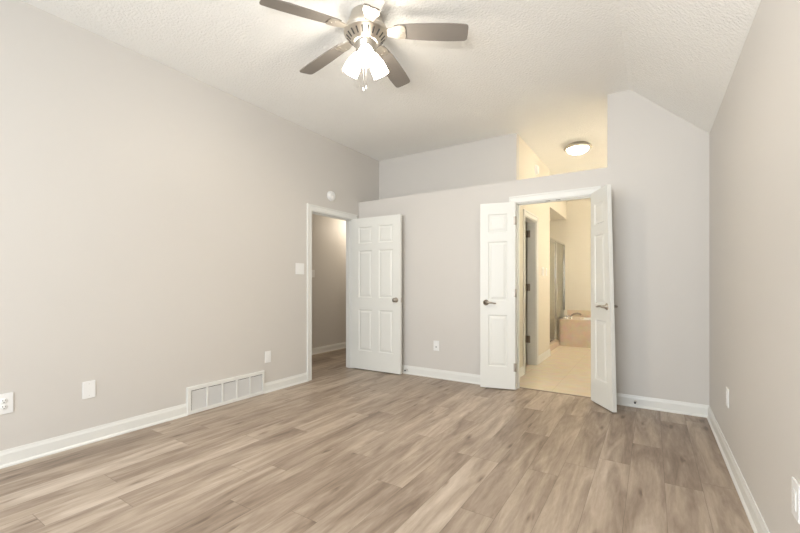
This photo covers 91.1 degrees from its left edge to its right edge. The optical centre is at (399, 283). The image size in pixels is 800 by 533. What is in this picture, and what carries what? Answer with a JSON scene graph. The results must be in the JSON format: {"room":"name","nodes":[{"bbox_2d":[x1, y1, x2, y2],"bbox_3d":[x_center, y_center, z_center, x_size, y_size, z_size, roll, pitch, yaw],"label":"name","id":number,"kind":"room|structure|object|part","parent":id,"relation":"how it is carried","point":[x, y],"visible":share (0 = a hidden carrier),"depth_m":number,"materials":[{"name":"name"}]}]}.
{"room":"empty bedroom","nodes":[
{"label":"empty bedroom","id":0,"kind":"room"},
{"bbox_2d":[0,0,378,450],"bbox_3d":[-2.268,-0.338,2.920,0.115,2.982,7.270,0,0,33],"label":"wall","id":1,"kind":"structure","parent":0,"point":[153,215],"depth_m":3.08,"materials":[{"name":"beige paint"}]},
{"bbox_2d":[0,392,12,414],"bbox_3d":[-2.487,0.756,2.463,0.010,0.128,0.088,0,0,33],"label":"wall outlet","id":2,"kind":"object","parent":1,"relation":"attached to","point":[6,400],"visible":1,"depth_m":2.47,"materials":[{"name":"white plastic"}]},
{"bbox_2d":[0,398,7,403],"bbox_3d":[-2.485,0.736,2.462,0.006,0.034,0.034,0,0,33],"label":"receptacle","id":3,"kind":"object","parent":2,"relation":"attached to","point":[2,400],"depth_m":2.46,"materials":[{"name":"white plastic"}]},
{"bbox_2d":[0,404,7,409],"bbox_3d":[-2.485,0.775,2.462,0.006,0.034,0.034,0,0,33],"label":"receptacle","id":4,"kind":"object","parent":2,"relation":"attached to","point":[2,406],"depth_m":2.46,"materials":[{"name":"white plastic"}]},
{"bbox_2d":[82,380,95,398],"bbox_3d":[-2.249,0.767,2.838,0.007,0.124,0.078,0,0,33],"label":"blank wall plate","id":5,"kind":"object","parent":1,"relation":"attached to","point":[88,387],"visible":1,"depth_m":2.83,"materials":[{"name":"white plastic"}]},
{"bbox_2d":[0,372,307,468],"bbox_3d":[-2.607,1.100,2.267,0.021,0.105,5.604,0,0,33],"label":"baseboard","id":6,"kind":"structure","parent":1,"relation":"attached to","point":[24,453],"depth_m":2.89,"materials":[{"name":"white paint"}]},
{"bbox_2d":[186,370,263,414],"bbox_3d":[-1.644,1.030,3.770,0.020,0.241,0.809,0,0,33],"label":"air vent","id":7,"kind":"object","parent":1,"relation":"in","point":[202,397],"visible":1,"depth_m":3.71,"materials":[{"name":"white metal"}]},
{"bbox_2d":[265,351,270,362],"bbox_3d":[-1.399,0.777,4.161,0.010,0.122,0.074,0,0,33],"label":"wall outlet","id":8,"kind":"object","parent":1,"relation":"attached to","point":[267,353],"visible":1,"depth_m":4.15,"materials":[{"name":"white plastic"}]},
{"bbox_2d":[296,263,303,273],"bbox_3d":[-1.155,-0.172,4.539,0.012,0.128,0.130,0,0,33],"label":"light switch","id":9,"kind":"object","parent":1,"relation":"attached to","point":[299,266],"visible":1,"depth_m":4.54,"materials":[{"name":"white plastic"}]},
{"bbox_2d":[327,191,335,200],"bbox_3d":[-0.862,-1.109,4.968,0.044,0.128,0.128,0,0,33],"label":"smoke detector","id":10,"kind":"object","parent":1,"relation":"attached to","point":[331,196],"visible":1,"depth_m":4.94,"materials":[{"name":"white plastic"}]},
{"bbox_2d":[307,203,356,380],"bbox_3d":[-0.893,0.104,5.048,0.136,2.098,0.925,0,0,33],"label":"door frame","id":11,"kind":"structure","parent":1,"relation":"attached to","point":[311,209],"depth_m":5.00,"materials":[{"name":"white paint"}]},
{"bbox_2d":[352,214,401,373],"bbox_3d":[-0.318,0.134,5.145,0.783,2.014,0.169,0,0,31],"label":"door","id":12,"kind":"structure","parent":11,"relation":"in","point":[376,241],"depth_m":5.12,"materials":[{"name":"white paint"}]},
{"bbox_2d":[312,214,345,347],"bbox_3d":[-1.405,-0.338,6.482,0.100,2.982,5.200,0,0,33],"label":"wall","id":13,"kind":"structure","parent":0,"point":[328,234],"depth_m":6.68,"materials":[{"name":"beige paint"}]},
{"bbox_2d":[312,342,345,354],"bbox_3d":[-1.353,1.100,6.450,0.021,0.105,5.000,0,0,33],"label":"baseboard","id":14,"kind":"structure","parent":13,"relation":"attached to","point":[322,349],"depth_m":6.66,"materials":[{"name":"white paint"}]},
{"bbox_2d":[0,339,753,532],"bbox_3d":[-0.065,1.168,3.818,5.070,0.030,10.960,0,0,33],"label":"floor","id":15,"kind":"structure","parent":0,"point":[344,449],"depth_m":2.46,"materials":[{"name":"plastic"}]},
{"bbox_2d":[550,237,564,350],"bbox_3d":[2.832,0.173,7.202,0.118,1.960,1.933,0,0,33],"label":"shower enclosure","id":16,"kind":"object","parent":15,"relation":"on","point":[554,343],"visible":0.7,"depth_m":7.29,"materials":[{"name":"clear glass"}]},
{"bbox_3d":[2.609,0.135,6.851,0.028,1.805,1.042,0,0,33],"label":"shower door frame","id":17,"kind":"part","parent":16,"relation":"part of","materials":[{"name":"silver metal"}]},
{"bbox_2d":[559,316,590,347],"bbox_3d":[3.962,0.907,7.132,1.856,0.492,0.826,0,0,33],"label":"bathtub","id":18,"kind":"object","parent":15,"relation":"on","point":[575,332],"visible":0.27,"depth_m":7.15,"materials":[{"name":"beige tile"}]},
{"bbox_2d":[564,312,581,318],"bbox_3d":[3.226,0.598,7.313,0.296,0.124,0.117,0,0,0],"label":"tub faucet","id":19,"kind":"object","parent":18,"relation":"on","point":[567,316],"visible":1,"depth_m":7.30,"materials":[{"name":"silver metal"}]},
{"bbox_2d":[21,0,760,174],"bbox_3d":[-0.117,-1.601,3.793,5.170,0.657,11.060,0,0,33],"label":"ceiling","id":20,"kind":"structure","parent":0,"point":[544,72],"depth_m":3.14,"materials":[{"name":"paint"}]},
{"bbox_2d":[259,0,468,90],"bbox_3d":[-0.244,-1.556,2.706,1.316,0.546,1.322,0,0,33],"label":"ceiling fan","id":21,"kind":"object","parent":20,"relation":"hanging from","point":[365,29],"visible":1,"depth_m":2.62,"materials":[{"name":"silver metal"}]},
{"bbox_3d":[-0.611,-1.688,2.443,0.494,0.062,0.138,0,0,-32],"label":"blade","id":22,"kind":"part","parent":21,"relation":"part of","materials":[{"name":"brown wood"}]},
{"bbox_3d":[-0.567,-1.688,2.960,0.494,0.062,0.138,0,0,40],"label":"blade","id":23,"kind":"part","parent":21,"relation":"part of","materials":[{"name":"brown wood"}]},
{"bbox_3d":[-0.394,-1.698,2.575,0.176,0.034,0.107,0,0,-32],"label":"blade arm","id":24,"kind":"part","parent":21,"relation":"part of","materials":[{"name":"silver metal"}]},
{"bbox_3d":[-0.371,-1.698,2.798,0.180,0.034,0.106,0,0,33],"label":"blade arm","id":25,"kind":"part","parent":21,"relation":"part of","materials":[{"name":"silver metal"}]},
{"bbox_3d":[-0.329,-1.508,2.711,0.143,0.165,0.113,0,0,33],"label":"lamp shade","id":26,"kind":"part","parent":21,"relation":"part of","materials":[{"name":"white glass"}]},
{"bbox_3d":[-0.220,-1.508,2.562,0.126,0.165,0.132,0,0,33],"label":"lamp shade","id":27,"kind":"part","parent":21,"relation":"part of","materials":[{"name":"white glass"}]},
{"bbox_3d":[-0.222,-1.526,2.582,0.062,0.096,0.068,0,0,33],"label":"bulb","id":28,"kind":"part","parent":21,"relation":"part of","materials":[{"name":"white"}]},
{"bbox_3d":[-0.192,-1.698,2.488,0.107,0.034,0.176,0,0,-14],"label":"blade arm","id":29,"kind":"part","parent":21,"relation":"part of","materials":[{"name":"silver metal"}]},
{"bbox_3d":[-0.133,-1.688,2.241,0.138,0.062,0.494,0,0,-14],"label":"blade","id":30,"kind":"part","parent":21,"relation":"part of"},
{"bbox_3d":[-0.144,-1.508,2.730,0.117,0.165,0.140,0,0,33],"label":"lamp shade","id":31,"kind":"part","parent":21,"relation":"part of","materials":[{"name":"white glass"}]},
{"bbox_3d":[-0.166,-1.698,2.846,0.107,0.034,0.182,0,0,33],"label":"blade arm","id":32,"kind":"part","parent":21,"relation":"part of","materials":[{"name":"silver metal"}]},
{"bbox_3d":[-0.061,-1.688,3.077,0.138,0.062,0.494,0,0,22],"label":"blade","id":33,"kind":"part","parent":21,"relation":"part of","materials":[{"name":"brown wood"}]},
{"bbox_3d":[-0.046,-1.698,2.653,0.176,0.034,0.107,0,0,4],"label":"blade arm","id":34,"kind":"part","parent":21,"relation":"part of","materials":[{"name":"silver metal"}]},
{"bbox_3d":[0.207,-1.688,2.633,0.494,0.062,0.138,0,0,4],"label":"blade","id":35,"kind":"part","parent":21,"relation":"part of","materials":[{"name":"brown wood"}]},
{"bbox_2d":[564,141,591,154],"bbox_3d":[2.335,-1.756,5.155,0.344,0.146,0.344,0,0,33],"label":"flush ceiling light","id":36,"kind":"object","parent":20,"relation":"attached to","point":[579,147],"visible":1,"depth_m":5.07,"materials":[{"name":"white glass"}]},
{"bbox_3d":[2.335,-1.743,5.155,0.276,0.076,0.276,0,0,33],"label":"lamp shade","id":37,"kind":"part","parent":36,"relation":"part of","materials":[{"name":"white glass"}]},
{"bbox_2d":[379,133,518,199],"bbox_3d":[0.529,-1.428,5.386,2.165,0.803,0.100,0,0,33],"label":"wall","id":38,"kind":"structure","parent":0,"point":[496,159],"depth_m":5.22,"materials":[{"name":"beige paint"}]},
{"bbox_2d":[359,90,708,404],"bbox_3d":[1.175,-0.338,4.622,3.848,2.982,0.489,0,0,33],"label":"wall","id":39,"kind":"structure","parent":0,"point":[657,169],"depth_m":3.69,"materials":[{"name":"beige paint"}]},
{"bbox_2d":[433,341,438,350],"bbox_3d":[0.443,0.760,4.795,0.076,0.122,0.010,0,0,33],"label":"wall outlet","id":40,"kind":"object","parent":39,"relation":"attached to","point":[435,343],"visible":1,"depth_m":4.79,"materials":[{"name":"white plastic"}]},
{"bbox_2d":[480,202,515,389],"bbox_3d":[1.074,0.131,4.293,0.385,2.020,0.156,0,0,19],"label":"door","id":41,"kind":"structure","parent":39,"relation":"in","point":[497,220],"depth_m":4.28,"materials":[{"name":"white paint"}]},
{"bbox_3d":[0.975,0.208,4.276,0.144,0.064,0.060,0,0,19],"label":"lever handle","id":42,"kind":"part","parent":41,"relation":"part of","materials":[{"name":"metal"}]},
{"bbox_2d":[509,186,600,389],"bbox_3d":[1.607,0.101,4.112,0.898,2.103,0.136,0,0,33],"label":"door frame","id":43,"kind":"structure","parent":39,"relation":"attached to","point":[580,193],"depth_m":4.26,"materials":[{"name":"white paint"}]},
{"bbox_2d":[402,365,708,417],"bbox_3d":[1.046,1.100,4.402,3.828,0.105,0.021,0,0,33],"label":"baseboard","id":44,"kind":"structure","parent":39,"relation":"attached to","point":[693,409],"depth_m":3.67,"materials":[{"name":"white paint"}]},
{"bbox_2d":[520,387,590,397],"bbox_3d":[1.631,1.151,4.148,0.794,0.004,0.024,0,0,33],"label":"trim","id":45,"kind":"structure","parent":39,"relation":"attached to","point":[520,387],"depth_m":4.14,"materials":[{"name":"wood"}]},
{"bbox_2d":[591,184,617,411],"bbox_3d":[1.881,0.131,3.667,0.156,2.020,0.384,0,0,-2],"label":"door","id":46,"kind":"structure","parent":39,"relation":"in","point":[603,360],"depth_m":3.61,"materials":[{"name":"white paint"}]},
{"bbox_3d":[1.838,0.208,3.579,0.060,0.064,0.144,0,0,1],"label":"lever handle","id":47,"kind":"part","parent":46,"relation":"part of","materials":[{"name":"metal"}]},
{"bbox_2d":[519,136,549,366],"bbox_3d":[1.289,-0.338,5.716,1.242,2.982,2.224,0,0,33],"label":"wall","id":48,"kind":"structure","parent":0,"point":[528,159],"depth_m":5.79,"materials":[{"name":"paint"}]},
{"bbox_2d":[525,223,529,362],"bbox_3d":[1.611,0.136,5.804,0.655,2.010,0.064,0,0,41],"label":"door","id":49,"kind":"structure","parent":48,"relation":"in","point":[527,233],"depth_m":5.64,"materials":[{"name":"white paint"}]},
{"bbox_2d":[523,209,537,373],"bbox_3d":[1.721,0.102,5.329,0.136,2.101,0.732,0,0,33],"label":"door frame","id":50,"kind":"structure","parent":48,"relation":"attached to","point":[531,219],"depth_m":5.56,"materials":[{"name":"white paint"}]},
{"bbox_2d":[520,349,550,376],"bbox_3d":[1.821,1.100,5.375,0.021,0.105,2.224,0,0,33],"label":"baseboard","id":51,"kind":"structure","parent":48,"relation":"attached to","point":[546,354],"depth_m":5.80,"materials":[{"name":"white paint"}]},
{"bbox_2d":[534,165,538,174],"bbox_3d":[1.938,-1.607,5.538,0.044,0.140,0.140,0,0,33],"label":"smoke detector","id":52,"kind":"object","parent":48,"relation":"attached to","point":[536,168],"visible":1,"depth_m":5.50,"materials":[{"name":"white plastic"}]},
{"bbox_2d":[550,201,566,220],"bbox_3d":[2.422,-1.568,7.463,1.065,0.522,1.940,0,0,33],"label":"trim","id":53,"kind":"structure","parent":48,"relation":"attached to","point":[558,210],"depth_m":7.54,"materials":[{"name":"paint"}]},
{"bbox_2d":[550,198,590,339],"bbox_3d":[3.196,-0.338,7.026,3.040,2.982,2.040,0,0,33],"label":"wall","id":54,"kind":"structure","parent":0,"point":[574,232],"depth_m":7.93,"materials":[{"name":"paint"}]},
{"bbox_2d":[567,310,590,316],"bbox_3d":[4.182,0.597,7.475,1.856,0.129,0.012,0,0,33],"label":"trim","id":55,"kind":"structure","parent":54,"relation":"attached to","point":[585,313],"depth_m":7.84,"materials":[{"name":"beige tile"}]},
{"bbox_2d":[709,0,799,532],"bbox_3d":[2.084,-0.338,2.382,0.100,2.982,11.060,0,0,33],"label":"wall","id":56,"kind":"structure","parent":0,"point":[754,135],"depth_m":1.78,"materials":[{"name":"beige paint"}]},
{"bbox_2d":[726,387,728,407],"bbox_3d":[2.130,0.740,2.554,0.010,0.122,0.076,0,0,33],"label":"wall outlet","id":57,"kind":"object","parent":56,"relation":"attached to","point":[727,389],"visible":1,"depth_m":2.53,"materials":[{"name":"white plastic"}]},
{"bbox_2d":[707,406,769,532],"bbox_3d":[0.874,1.100,0.605,0.021,0.105,6.561,0,0,33],"label":"baseboard","id":58,"kind":"structure","parent":56,"relation":"attached to","point":[755,518],"depth_m":2.17,"materials":[{"name":"white paint"}]},
{"bbox_2d":[792,477,799,523],"bbox_3d":[1.353,0.740,1.342,0.010,0.128,0.080,0,0,33],"label":"wall outlet","id":59,"kind":"object","parent":56,"relation":"attached to","point":[795,485],"visible":1,"depth_m":1.33,"materials":[{"name":"white plastic"}]},
{"bbox_2d":[792,488,795,510],"bbox_3d":[1.351,0.740,1.343,0.006,0.067,0.033,0,0,33],"label":"receptacle","id":60,"kind":"object","parent":59,"relation":"attached to","point":[793,489],"depth_m":1.35,"materials":[{"name":"white plastic"}]}
]}

